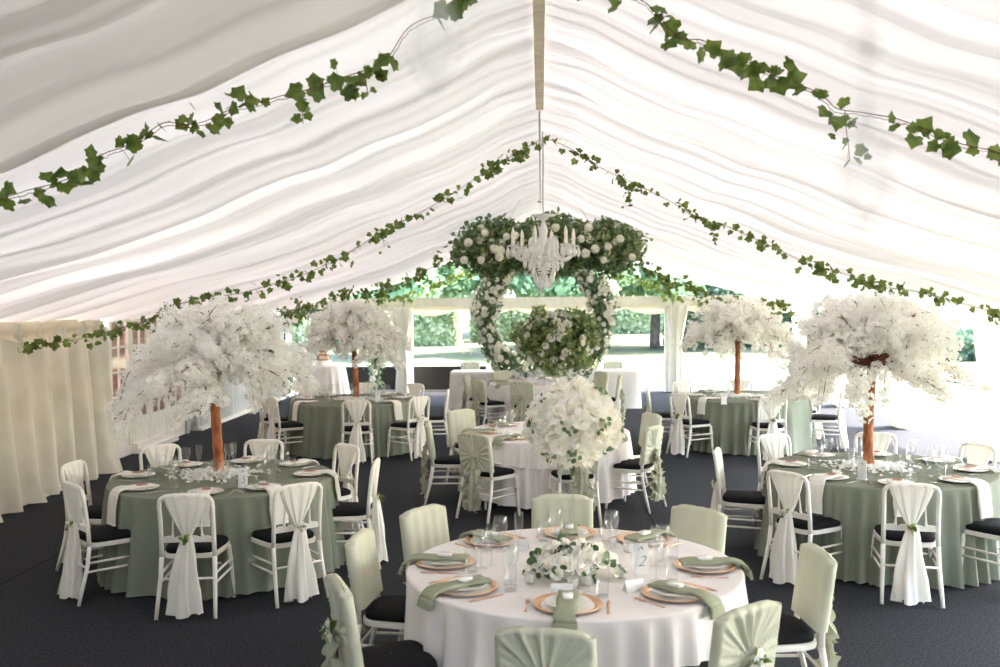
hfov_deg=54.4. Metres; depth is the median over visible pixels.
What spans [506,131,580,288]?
crystal chandelier
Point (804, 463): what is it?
dinner plate
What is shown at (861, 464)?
table number card
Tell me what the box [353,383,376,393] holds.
chair
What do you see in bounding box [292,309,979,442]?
lawn
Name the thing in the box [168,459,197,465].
linen napkin
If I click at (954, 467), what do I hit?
dinner plate
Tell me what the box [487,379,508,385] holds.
linen napkin
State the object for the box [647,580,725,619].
linen napkin
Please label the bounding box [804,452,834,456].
dinner plate
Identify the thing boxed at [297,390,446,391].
trim
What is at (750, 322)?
blossom tree
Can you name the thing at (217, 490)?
dinner plate
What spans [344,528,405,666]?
chair
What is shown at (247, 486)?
dinner plate
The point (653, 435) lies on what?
hood
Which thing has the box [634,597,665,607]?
fork
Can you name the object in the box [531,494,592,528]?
chair
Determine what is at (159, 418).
door
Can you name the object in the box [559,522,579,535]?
linen napkin
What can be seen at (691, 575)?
fork
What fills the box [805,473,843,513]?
linen napkin
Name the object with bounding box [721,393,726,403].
table number card
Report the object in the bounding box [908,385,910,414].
trim
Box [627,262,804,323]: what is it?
ivy garland
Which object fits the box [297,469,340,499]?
linen napkin
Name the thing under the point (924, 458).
dinner plate
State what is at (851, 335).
blossom tree
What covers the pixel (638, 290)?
tree
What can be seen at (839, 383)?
drape
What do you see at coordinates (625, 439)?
linen napkin
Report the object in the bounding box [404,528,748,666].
tablecloth
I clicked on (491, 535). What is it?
linen napkin
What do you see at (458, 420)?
chair
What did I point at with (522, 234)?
candle
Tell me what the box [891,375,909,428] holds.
drape
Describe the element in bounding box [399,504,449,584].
hood
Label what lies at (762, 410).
linen napkin
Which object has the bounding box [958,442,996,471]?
chair
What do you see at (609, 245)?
ring
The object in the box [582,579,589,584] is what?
candle
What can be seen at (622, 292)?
tree
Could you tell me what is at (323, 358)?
wedding cake
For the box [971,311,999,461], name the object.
drape
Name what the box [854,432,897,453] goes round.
chair
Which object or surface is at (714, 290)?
tree
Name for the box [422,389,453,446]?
chair
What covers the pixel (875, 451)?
linen napkin
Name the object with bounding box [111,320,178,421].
wall
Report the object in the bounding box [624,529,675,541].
linen napkin
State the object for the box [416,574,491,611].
linen napkin
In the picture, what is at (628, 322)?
hedge
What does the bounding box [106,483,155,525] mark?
linen napkin
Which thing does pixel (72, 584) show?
chair
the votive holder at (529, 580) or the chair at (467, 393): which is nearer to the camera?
the votive holder at (529, 580)
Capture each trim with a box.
[0,436,281,584]
[132,431,178,453]
[179,380,189,433]
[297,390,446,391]
[314,295,775,308]
[402,277,673,306]
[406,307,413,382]
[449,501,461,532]
[533,0,544,109]
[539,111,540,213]
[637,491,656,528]
[664,305,670,391]
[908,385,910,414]
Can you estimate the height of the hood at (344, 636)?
0.788 m
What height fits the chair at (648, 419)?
0.892 m
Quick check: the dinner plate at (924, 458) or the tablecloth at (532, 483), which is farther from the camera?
the tablecloth at (532, 483)
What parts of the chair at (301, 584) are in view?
leg, seat, seat frame, cross rail, frame, sash, leg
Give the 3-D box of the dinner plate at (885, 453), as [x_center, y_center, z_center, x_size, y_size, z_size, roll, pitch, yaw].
[3.485,1.118,8.998,0.276,0.020,0.276,0,2,19]
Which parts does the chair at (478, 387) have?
leg, seat, seat frame, leg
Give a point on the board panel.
(431, 377)
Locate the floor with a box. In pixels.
[0,390,999,666]
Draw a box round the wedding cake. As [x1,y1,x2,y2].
[314,350,331,365]
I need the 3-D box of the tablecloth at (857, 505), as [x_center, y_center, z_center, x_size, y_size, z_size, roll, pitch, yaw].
[3.259,1.526,8.346,2.023,0.740,2.040,1,3,44]
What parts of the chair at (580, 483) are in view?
leg, leg, seat, seat frame, frame, leg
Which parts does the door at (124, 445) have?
panel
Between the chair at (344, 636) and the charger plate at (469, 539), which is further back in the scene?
the charger plate at (469, 539)
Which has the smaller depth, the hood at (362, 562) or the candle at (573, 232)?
the hood at (362, 562)
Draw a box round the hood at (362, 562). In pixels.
[344,528,382,666]
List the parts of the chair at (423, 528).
leg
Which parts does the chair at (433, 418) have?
seat, seat frame, frame, sash, leg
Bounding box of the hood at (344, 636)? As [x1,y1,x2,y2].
[320,573,363,666]
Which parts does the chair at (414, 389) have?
sash, frame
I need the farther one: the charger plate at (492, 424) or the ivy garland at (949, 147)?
the charger plate at (492, 424)
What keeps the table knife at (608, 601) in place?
on the tablecloth at (457, 631)
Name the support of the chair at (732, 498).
on the floor
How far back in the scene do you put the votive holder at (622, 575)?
5.09 m
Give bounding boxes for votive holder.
[524,572,535,583]
[567,578,578,588]
[580,575,591,585]
[617,567,627,578]
[623,543,632,551]
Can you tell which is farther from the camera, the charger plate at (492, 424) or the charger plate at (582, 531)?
the charger plate at (492, 424)
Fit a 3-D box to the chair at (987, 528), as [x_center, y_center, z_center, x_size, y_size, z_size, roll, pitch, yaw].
[3.848,1.498,7.341,0.474,0.887,0.561,-2,2,-29]
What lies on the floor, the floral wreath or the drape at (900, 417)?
the floral wreath
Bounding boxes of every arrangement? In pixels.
[508,305,603,381]
[521,375,625,475]
[522,534,626,584]
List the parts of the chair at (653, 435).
seat, seat frame, leg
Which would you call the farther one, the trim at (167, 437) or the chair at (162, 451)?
the trim at (167, 437)
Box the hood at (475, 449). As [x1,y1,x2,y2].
[457,432,493,512]
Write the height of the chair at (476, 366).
0.892 m
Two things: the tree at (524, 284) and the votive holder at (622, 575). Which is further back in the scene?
the tree at (524, 284)
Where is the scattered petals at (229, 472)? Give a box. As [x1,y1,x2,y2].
[165,465,280,483]
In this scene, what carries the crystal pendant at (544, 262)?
on the crystal chandelier at (544, 251)
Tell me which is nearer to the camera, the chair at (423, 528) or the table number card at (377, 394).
the chair at (423, 528)
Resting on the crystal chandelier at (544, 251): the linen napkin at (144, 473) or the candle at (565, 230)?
the candle at (565, 230)
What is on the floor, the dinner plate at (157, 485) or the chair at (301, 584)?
the chair at (301, 584)
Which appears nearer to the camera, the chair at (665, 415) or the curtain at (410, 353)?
the chair at (665, 415)
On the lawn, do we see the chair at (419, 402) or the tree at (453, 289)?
the tree at (453, 289)
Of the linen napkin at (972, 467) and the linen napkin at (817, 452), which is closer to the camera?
the linen napkin at (972, 467)
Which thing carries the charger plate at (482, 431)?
on the cloth at (515, 449)
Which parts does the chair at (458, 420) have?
leg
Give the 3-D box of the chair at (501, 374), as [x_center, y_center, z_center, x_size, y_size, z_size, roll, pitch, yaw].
[0.126,1.152,18.348,0.474,0.892,0.565,-2,2,-29]
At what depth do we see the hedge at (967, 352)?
33.33 m
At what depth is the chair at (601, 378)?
18.00 m
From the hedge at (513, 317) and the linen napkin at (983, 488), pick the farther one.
the hedge at (513, 317)
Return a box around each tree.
[104,294,320,471]
[299,298,411,396]
[350,264,482,353]
[448,265,640,314]
[579,282,649,318]
[618,265,706,348]
[679,294,796,393]
[683,283,743,349]
[760,291,984,463]
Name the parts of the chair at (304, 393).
sash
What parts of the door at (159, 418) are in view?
panel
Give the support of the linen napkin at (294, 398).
on the dinner plate
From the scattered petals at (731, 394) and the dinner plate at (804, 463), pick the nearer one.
the dinner plate at (804, 463)
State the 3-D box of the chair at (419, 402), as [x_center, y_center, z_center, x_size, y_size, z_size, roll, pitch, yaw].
[-1.256,1.322,13.806,0.561,0.887,0.474,1,3,43]
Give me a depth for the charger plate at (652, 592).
4.78 m
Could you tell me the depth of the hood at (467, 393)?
17.36 m
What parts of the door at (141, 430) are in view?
panel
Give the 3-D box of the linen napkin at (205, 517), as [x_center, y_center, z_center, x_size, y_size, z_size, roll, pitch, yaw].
[-2.257,1.314,7.409,0.154,0.243,0.354,-1,2,-6]
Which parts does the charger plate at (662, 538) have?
glass, plate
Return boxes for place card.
[510,539,529,550]
[551,583,572,592]
[622,578,644,592]
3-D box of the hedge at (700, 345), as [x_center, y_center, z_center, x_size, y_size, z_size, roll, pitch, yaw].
[10.889,-0.150,42.573,7.424,1.900,2.549,0,2,2]
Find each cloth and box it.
[472,421,631,468]
[488,378,594,400]
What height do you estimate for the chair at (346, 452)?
0.887 m
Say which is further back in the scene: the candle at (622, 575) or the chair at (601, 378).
the chair at (601, 378)
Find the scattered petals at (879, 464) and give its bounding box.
[811,458,930,475]
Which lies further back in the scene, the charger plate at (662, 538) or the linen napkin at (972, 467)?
the linen napkin at (972, 467)
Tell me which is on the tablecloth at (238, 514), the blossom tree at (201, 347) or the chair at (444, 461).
the blossom tree at (201, 347)
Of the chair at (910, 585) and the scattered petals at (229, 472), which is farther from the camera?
the scattered petals at (229, 472)
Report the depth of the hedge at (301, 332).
46.40 m
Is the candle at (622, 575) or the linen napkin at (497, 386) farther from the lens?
the linen napkin at (497, 386)
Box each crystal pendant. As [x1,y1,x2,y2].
[534,259,551,279]
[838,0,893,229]
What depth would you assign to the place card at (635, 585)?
4.88 m
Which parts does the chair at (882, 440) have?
sash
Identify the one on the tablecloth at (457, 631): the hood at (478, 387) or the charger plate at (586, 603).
the charger plate at (586, 603)
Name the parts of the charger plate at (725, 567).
glass, plate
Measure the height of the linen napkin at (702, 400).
0.243 m
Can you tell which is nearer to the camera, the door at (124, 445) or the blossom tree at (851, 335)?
the blossom tree at (851, 335)
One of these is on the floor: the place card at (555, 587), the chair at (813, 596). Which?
the chair at (813, 596)
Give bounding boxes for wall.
[101,319,195,430]
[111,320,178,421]
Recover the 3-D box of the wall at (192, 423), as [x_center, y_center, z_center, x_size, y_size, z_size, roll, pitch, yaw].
[-5.685,0.813,10.483,0.080,2.200,26.600,0,2,2]
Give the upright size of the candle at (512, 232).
0.180 m
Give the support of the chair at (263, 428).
on the floor
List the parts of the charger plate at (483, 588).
plate, glass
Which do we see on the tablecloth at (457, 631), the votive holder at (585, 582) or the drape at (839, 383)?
the votive holder at (585, 582)
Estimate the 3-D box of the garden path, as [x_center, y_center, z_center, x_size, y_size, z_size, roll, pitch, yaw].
[13.076,0.835,32.025,1.800,0.360,55.000,0,2,2]
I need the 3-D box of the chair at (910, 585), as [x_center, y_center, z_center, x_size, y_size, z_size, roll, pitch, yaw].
[3.013,1.510,7.186,0.474,0.887,0.560,0,2,14]
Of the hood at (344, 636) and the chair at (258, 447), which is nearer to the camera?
the hood at (344, 636)
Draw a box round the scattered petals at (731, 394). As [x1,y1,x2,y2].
[705,392,766,398]
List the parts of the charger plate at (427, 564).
plate, glass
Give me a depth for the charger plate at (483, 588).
4.90 m
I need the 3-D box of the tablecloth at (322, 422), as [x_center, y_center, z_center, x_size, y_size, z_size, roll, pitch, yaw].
[-2.185,1.361,14.596,2.024,0.740,2.040,0,2,2]
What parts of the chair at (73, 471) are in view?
leg, sash, frame, seat, seat frame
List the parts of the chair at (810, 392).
sash, leg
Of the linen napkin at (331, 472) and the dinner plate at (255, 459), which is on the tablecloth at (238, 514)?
the dinner plate at (255, 459)
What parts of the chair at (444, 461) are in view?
leg, seat, seat frame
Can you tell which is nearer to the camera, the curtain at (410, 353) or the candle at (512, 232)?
the candle at (512, 232)
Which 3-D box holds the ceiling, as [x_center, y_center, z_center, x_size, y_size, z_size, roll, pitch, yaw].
[0.425,-1.099,10.209,12.120,2.158,26.500,0,2,2]
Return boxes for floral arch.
[279,303,385,397]
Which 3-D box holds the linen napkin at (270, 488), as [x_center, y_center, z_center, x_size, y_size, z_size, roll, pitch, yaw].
[-1.812,1.324,7.600,0.154,0.282,0.354,-2,3,-43]
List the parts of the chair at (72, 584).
sash, frame, cross rail, leg, seat, seat frame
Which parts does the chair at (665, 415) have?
sash, frame, seat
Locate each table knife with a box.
[420,572,458,573]
[469,594,503,601]
[607,600,610,613]
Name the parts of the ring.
white flower, white flower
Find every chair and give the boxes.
[55,460,102,570]
[57,481,130,606]
[139,443,181,469]
[154,493,235,619]
[243,439,283,459]
[251,482,328,607]
[257,390,288,450]
[266,396,303,459]
[295,385,317,398]
[320,573,437,666]
[332,443,363,534]
[332,457,387,568]
[341,400,373,463]
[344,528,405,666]
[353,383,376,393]
[387,396,429,460]
[398,504,449,640]
[405,383,424,423]
[420,421,461,505]
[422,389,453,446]
[445,408,475,482]
[455,432,520,523]
[461,362,479,369]
[461,375,488,413]
[470,379,507,424]
[492,370,511,379]
[494,626,596,666]
[510,381,534,421]
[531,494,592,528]
[534,369,554,377]
[548,460,601,524]
[593,371,608,390]
[603,361,622,368]
[605,425,666,513]
[611,375,625,421]
[632,412,662,484]
[644,387,676,431]
[666,393,713,457]
[669,381,691,434]
[669,504,726,553]
[685,600,781,666]
[709,447,765,528]
[727,380,752,390]
[748,397,788,461]
[751,433,791,522]
[759,470,842,584]
[775,542,840,666]
[807,384,825,440]
[810,389,848,450]
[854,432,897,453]
[869,482,944,607]
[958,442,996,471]
[961,518,999,566]
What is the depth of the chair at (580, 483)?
9.57 m
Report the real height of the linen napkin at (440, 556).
0.118 m
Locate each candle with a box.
[511,228,514,243]
[520,230,523,244]
[526,577,533,582]
[533,225,536,241]
[564,225,567,241]
[571,228,574,243]
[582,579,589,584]
[619,572,625,577]
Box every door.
[106,318,131,458]
[130,318,151,443]
[149,319,168,436]
[168,322,184,435]
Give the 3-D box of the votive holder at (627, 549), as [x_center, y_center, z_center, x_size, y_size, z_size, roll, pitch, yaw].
[0.741,1.238,5.629,0.062,0.053,0.061,0,2,2]
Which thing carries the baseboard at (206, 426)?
attached to the wall at (192, 423)
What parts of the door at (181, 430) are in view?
panel, frame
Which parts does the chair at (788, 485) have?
leg, sash, cross rail, frame, seat frame, seat, leg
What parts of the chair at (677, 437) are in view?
leg, sash, cross rail, frame, leg, seat, seat frame, leg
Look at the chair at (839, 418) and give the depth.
14.15 m
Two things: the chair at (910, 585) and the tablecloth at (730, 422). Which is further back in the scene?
the tablecloth at (730, 422)
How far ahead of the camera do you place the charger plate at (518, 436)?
10.27 m
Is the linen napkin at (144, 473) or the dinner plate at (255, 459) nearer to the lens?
the linen napkin at (144, 473)
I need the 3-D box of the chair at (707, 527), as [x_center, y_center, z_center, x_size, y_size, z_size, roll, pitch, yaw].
[1.142,1.560,6.120,0.565,0.892,0.474,-2,3,-43]
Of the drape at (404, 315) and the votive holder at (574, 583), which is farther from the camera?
the drape at (404, 315)
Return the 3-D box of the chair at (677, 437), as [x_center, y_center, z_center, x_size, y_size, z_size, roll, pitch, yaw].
[2.688,1.285,13.877,0.560,0.887,0.474,-2,2,-34]
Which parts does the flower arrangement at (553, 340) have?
white flower, white flower, white flower, white flower, white flower, white flower, white flower, white flower, white flower, white flower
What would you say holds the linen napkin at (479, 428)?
on the charger plate at (482, 431)
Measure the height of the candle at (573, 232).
0.180 m
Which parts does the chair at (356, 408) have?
sash, cross rail, frame, seat frame, seat, leg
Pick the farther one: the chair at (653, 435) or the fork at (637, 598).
the chair at (653, 435)
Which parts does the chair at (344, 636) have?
seat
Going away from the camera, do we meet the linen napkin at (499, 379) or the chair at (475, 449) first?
the chair at (475, 449)
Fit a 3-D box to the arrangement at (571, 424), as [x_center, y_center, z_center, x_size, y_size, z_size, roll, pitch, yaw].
[0.428,0.538,5.674,0.616,0.592,0.598,-2,2,-35]
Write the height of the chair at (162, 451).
0.887 m
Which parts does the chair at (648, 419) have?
seat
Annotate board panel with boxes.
[297,366,485,389]
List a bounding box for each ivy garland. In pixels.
[0,0,477,211]
[18,135,549,354]
[274,250,470,325]
[371,269,475,306]
[545,137,999,324]
[577,0,999,166]
[611,271,709,309]
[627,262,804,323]
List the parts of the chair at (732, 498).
sash, frame, seat frame, seat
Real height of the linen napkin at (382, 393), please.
0.282 m
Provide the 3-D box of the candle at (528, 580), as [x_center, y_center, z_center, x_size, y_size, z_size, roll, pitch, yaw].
[0.155,1.276,5.029,0.040,0.018,0.040,0,2,2]
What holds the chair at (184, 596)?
on the floor
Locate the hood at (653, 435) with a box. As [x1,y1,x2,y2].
[639,425,666,501]
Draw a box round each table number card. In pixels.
[237,468,247,487]
[375,392,380,401]
[633,543,648,573]
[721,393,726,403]
[856,460,867,479]
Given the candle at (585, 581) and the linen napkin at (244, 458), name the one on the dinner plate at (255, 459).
the linen napkin at (244, 458)
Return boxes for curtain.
[0,320,122,522]
[196,312,292,427]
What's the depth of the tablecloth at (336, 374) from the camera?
21.41 m
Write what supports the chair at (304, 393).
on the floor
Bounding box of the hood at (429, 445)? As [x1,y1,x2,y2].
[420,421,435,493]
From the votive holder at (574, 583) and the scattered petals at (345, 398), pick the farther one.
the scattered petals at (345, 398)
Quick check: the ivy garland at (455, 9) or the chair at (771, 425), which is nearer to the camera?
the ivy garland at (455, 9)
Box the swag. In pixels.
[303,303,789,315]
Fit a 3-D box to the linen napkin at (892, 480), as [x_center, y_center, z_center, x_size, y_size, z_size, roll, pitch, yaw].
[3.089,1.263,7.533,0.154,0.243,0.354,0,2,9]
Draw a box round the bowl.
[562,566,590,577]
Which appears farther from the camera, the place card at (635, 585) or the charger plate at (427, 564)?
the charger plate at (427, 564)
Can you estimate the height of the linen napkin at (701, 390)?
0.282 m
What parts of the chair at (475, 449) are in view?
leg, frame, leg, seat frame, seat, leg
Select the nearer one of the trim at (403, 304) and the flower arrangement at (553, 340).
the flower arrangement at (553, 340)
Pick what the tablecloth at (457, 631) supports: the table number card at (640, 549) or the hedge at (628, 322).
the table number card at (640, 549)
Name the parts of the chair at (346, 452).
seat frame, seat, cross rail, frame, sash, leg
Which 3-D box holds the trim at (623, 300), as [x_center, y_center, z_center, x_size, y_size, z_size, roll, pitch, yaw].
[0.986,-0.760,23.367,12.200,0.230,0.120,0,2,2]
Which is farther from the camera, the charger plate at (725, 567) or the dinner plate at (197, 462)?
the dinner plate at (197, 462)
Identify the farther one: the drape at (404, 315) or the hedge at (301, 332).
the hedge at (301, 332)
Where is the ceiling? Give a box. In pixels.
[0,0,999,322]
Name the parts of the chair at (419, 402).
leg, seat, seat frame, leg, leg, cross rail, frame, sash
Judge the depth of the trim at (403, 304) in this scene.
23.33 m
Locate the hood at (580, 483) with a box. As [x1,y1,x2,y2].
[557,460,598,510]
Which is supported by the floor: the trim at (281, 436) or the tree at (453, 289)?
the trim at (281, 436)
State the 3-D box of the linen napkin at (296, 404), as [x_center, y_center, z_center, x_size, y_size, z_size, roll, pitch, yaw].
[-2.830,1.111,14.114,0.354,0.282,0.154,-2,2,-37]
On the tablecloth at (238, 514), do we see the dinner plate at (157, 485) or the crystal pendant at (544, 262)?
the dinner plate at (157, 485)
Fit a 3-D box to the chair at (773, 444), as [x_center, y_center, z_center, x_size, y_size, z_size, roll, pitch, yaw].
[2.764,1.435,9.440,0.474,0.887,0.560,-1,2,-21]
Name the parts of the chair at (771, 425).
leg, seat frame, seat, sash, cross rail, frame, leg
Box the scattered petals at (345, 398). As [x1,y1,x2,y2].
[323,395,386,400]
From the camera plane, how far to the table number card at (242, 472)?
7.71 m
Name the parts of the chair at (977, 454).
sash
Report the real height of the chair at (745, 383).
0.887 m
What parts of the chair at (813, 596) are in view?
seat, seat frame, leg, frame, leg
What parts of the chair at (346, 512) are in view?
seat, seat frame, frame, leg, sash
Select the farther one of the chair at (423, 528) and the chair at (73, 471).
the chair at (73, 471)
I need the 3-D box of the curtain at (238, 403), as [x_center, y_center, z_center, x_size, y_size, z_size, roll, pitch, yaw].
[-5.152,0.528,20.165,0.106,2.000,6.600,0,2,2]
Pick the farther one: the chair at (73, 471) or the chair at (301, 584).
the chair at (73, 471)
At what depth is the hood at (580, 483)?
9.55 m
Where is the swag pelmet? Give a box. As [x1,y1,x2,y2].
[0,319,100,343]
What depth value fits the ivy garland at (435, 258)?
16.98 m
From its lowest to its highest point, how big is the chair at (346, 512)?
0.887 m
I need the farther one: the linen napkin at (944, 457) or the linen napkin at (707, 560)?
the linen napkin at (944, 457)
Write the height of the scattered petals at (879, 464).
0.056 m
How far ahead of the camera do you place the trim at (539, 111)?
11.66 m
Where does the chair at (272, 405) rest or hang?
on the floor
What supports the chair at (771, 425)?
on the floor
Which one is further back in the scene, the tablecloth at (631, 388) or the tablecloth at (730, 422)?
the tablecloth at (631, 388)
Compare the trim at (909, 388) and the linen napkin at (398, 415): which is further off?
the trim at (909, 388)
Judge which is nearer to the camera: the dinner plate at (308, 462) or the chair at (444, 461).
the dinner plate at (308, 462)
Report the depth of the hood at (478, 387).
16.48 m
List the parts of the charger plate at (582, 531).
plate, glass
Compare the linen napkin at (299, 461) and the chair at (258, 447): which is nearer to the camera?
the linen napkin at (299, 461)
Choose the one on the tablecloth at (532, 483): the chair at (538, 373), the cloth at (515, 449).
the cloth at (515, 449)
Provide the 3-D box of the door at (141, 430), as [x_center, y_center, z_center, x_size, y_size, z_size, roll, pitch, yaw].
[-5.435,0.746,14.716,0.085,2.040,0.700,0,2,2]
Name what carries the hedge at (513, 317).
on the lawn
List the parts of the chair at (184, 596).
leg, sash, frame, cross rail, seat, seat frame, leg, leg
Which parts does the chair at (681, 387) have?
sash, frame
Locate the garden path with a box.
[939,374,978,385]
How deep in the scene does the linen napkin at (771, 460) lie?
8.50 m
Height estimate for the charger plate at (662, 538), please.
0.022 m
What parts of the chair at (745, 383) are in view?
sash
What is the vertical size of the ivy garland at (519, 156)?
2.405 m
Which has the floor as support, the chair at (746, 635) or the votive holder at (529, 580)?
the chair at (746, 635)
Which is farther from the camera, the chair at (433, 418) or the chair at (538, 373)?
the chair at (538, 373)
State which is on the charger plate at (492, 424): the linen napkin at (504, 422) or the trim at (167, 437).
the linen napkin at (504, 422)
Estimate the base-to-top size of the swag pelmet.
0.255 m
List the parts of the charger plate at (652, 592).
glass, plate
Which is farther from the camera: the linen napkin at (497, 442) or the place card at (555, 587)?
the linen napkin at (497, 442)
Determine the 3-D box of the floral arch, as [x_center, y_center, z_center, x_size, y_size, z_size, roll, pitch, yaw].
[-3.901,0.384,22.384,2.642,2.370,0.661,0,2,2]
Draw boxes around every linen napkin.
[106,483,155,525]
[109,471,152,480]
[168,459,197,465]
[192,487,215,526]
[237,456,259,461]
[251,482,288,525]
[282,459,319,464]
[290,396,313,403]
[292,400,316,420]
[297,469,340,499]
[380,392,396,394]
[380,399,402,420]
[398,552,469,574]
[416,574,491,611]
[458,529,512,543]
[461,427,494,432]
[486,420,512,424]
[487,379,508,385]
[492,432,520,446]
[495,381,511,388]
[553,590,580,629]
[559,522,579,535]
[622,433,628,441]
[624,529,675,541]
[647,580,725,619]
[679,555,753,579]
[697,396,719,414]
[698,389,717,391]
[753,398,768,419]
[761,459,802,488]
[797,449,831,455]
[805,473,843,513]
[873,449,883,454]
[886,478,908,516]
[926,455,962,461]
[942,475,992,518]
[956,465,999,475]
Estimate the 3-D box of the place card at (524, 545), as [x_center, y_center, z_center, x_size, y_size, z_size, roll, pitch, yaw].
[0.117,1.243,5.718,0.110,0.056,0.046,0,2,25]
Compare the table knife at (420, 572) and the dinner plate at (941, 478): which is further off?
the dinner plate at (941, 478)
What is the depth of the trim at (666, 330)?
23.22 m
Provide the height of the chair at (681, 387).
0.887 m
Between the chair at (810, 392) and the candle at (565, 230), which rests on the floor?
the chair at (810, 392)
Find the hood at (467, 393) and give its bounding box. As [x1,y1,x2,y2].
[461,375,471,408]
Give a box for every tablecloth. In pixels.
[97,459,345,599]
[286,394,415,458]
[299,364,350,395]
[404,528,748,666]
[448,369,493,408]
[458,437,636,508]
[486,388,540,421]
[576,369,641,408]
[683,390,816,455]
[754,452,999,589]
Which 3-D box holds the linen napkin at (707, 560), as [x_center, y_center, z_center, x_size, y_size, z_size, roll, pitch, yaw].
[1.179,1.274,5.310,0.387,0.118,0.121,-1,2,-1]
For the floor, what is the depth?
7.26 m
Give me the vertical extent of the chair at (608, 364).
0.892 m
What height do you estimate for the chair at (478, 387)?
0.892 m
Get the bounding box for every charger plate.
[415,553,474,568]
[434,576,497,595]
[464,532,518,545]
[468,430,497,432]
[488,423,516,425]
[494,435,522,439]
[533,592,602,613]
[543,526,595,538]
[617,531,671,544]
[641,582,708,601]
[673,556,735,572]
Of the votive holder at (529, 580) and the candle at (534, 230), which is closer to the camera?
the votive holder at (529, 580)
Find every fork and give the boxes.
[524,598,530,611]
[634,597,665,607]
[691,575,728,577]
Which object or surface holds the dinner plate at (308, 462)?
on the tablecloth at (238, 514)
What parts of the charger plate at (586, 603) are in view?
glass, plate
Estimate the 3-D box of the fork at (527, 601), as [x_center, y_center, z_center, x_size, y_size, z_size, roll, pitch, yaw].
[0.130,1.302,4.674,0.024,0.008,0.195,0,2,6]
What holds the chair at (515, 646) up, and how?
on the floor
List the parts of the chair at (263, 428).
leg, sash, frame, seat, leg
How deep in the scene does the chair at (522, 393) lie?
15.97 m
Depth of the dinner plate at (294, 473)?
8.21 m
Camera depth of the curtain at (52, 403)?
11.29 m
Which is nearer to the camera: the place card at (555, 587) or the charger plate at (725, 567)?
the place card at (555, 587)
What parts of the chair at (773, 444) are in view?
leg, sash, frame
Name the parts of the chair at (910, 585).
leg, leg, seat frame, seat, cross rail, frame, sash, leg, leg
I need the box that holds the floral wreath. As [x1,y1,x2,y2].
[470,266,620,379]
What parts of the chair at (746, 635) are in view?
seat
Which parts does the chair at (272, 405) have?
sash, frame, leg, seat, seat frame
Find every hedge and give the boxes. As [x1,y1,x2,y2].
[292,315,391,345]
[413,310,464,346]
[468,297,571,342]
[572,309,663,333]
[662,310,823,347]
[938,327,975,361]
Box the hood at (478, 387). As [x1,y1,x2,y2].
[470,379,487,424]
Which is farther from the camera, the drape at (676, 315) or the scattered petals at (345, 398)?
the drape at (676, 315)
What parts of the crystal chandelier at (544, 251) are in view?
arm, arm, arm, chain, canopy dish, arm, arm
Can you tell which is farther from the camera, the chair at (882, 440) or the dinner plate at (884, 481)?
the chair at (882, 440)
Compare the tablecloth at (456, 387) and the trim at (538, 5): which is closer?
the trim at (538, 5)
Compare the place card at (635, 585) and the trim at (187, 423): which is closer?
the place card at (635, 585)
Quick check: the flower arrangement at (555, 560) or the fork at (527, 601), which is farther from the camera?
the flower arrangement at (555, 560)
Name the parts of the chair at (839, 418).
seat, seat frame, frame, sash, leg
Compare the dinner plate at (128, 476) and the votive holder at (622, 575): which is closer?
the votive holder at (622, 575)
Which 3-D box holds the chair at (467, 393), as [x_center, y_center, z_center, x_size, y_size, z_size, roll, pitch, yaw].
[-0.417,1.188,17.449,0.565,0.892,0.474,0,2,8]
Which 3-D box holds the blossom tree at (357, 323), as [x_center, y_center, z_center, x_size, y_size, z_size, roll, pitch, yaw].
[-2.157,0.224,14.629,1.652,1.531,1.679,0,2,4]
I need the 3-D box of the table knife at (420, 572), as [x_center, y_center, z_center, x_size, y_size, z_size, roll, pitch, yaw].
[-0.325,1.289,5.238,0.213,0.004,0.020,0,2,6]
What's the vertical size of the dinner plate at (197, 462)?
0.020 m
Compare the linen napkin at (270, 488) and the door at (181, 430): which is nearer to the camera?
the linen napkin at (270, 488)
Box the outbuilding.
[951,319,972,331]
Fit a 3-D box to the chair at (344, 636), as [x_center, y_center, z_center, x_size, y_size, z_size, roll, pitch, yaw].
[-0.602,1.622,4.750,0.570,0.892,0.474,-1,2,-21]
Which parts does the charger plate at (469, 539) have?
glass, plate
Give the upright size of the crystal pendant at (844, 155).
1.446 m
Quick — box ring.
[443,196,652,284]
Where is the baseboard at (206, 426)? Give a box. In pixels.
[192,392,297,430]
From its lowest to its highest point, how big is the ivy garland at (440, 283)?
1.835 m
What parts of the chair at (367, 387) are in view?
sash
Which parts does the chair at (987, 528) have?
leg, seat frame, seat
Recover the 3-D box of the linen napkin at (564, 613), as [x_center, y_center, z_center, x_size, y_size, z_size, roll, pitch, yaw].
[0.315,1.306,4.593,0.121,0.118,0.387,0,2,8]
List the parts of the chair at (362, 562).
leg, frame, leg, seat frame, seat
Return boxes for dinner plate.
[121,471,155,477]
[128,483,159,490]
[171,461,202,466]
[187,487,223,494]
[231,458,261,462]
[245,483,280,489]
[279,461,309,466]
[293,471,324,476]
[775,462,806,466]
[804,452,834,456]
[814,473,848,479]
[861,452,891,456]
[877,478,914,483]
[922,457,955,462]
[939,476,969,482]
[953,466,988,471]
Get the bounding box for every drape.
[388,308,412,392]
[666,305,688,391]
[791,307,811,391]
[832,374,846,406]
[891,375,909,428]
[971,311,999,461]

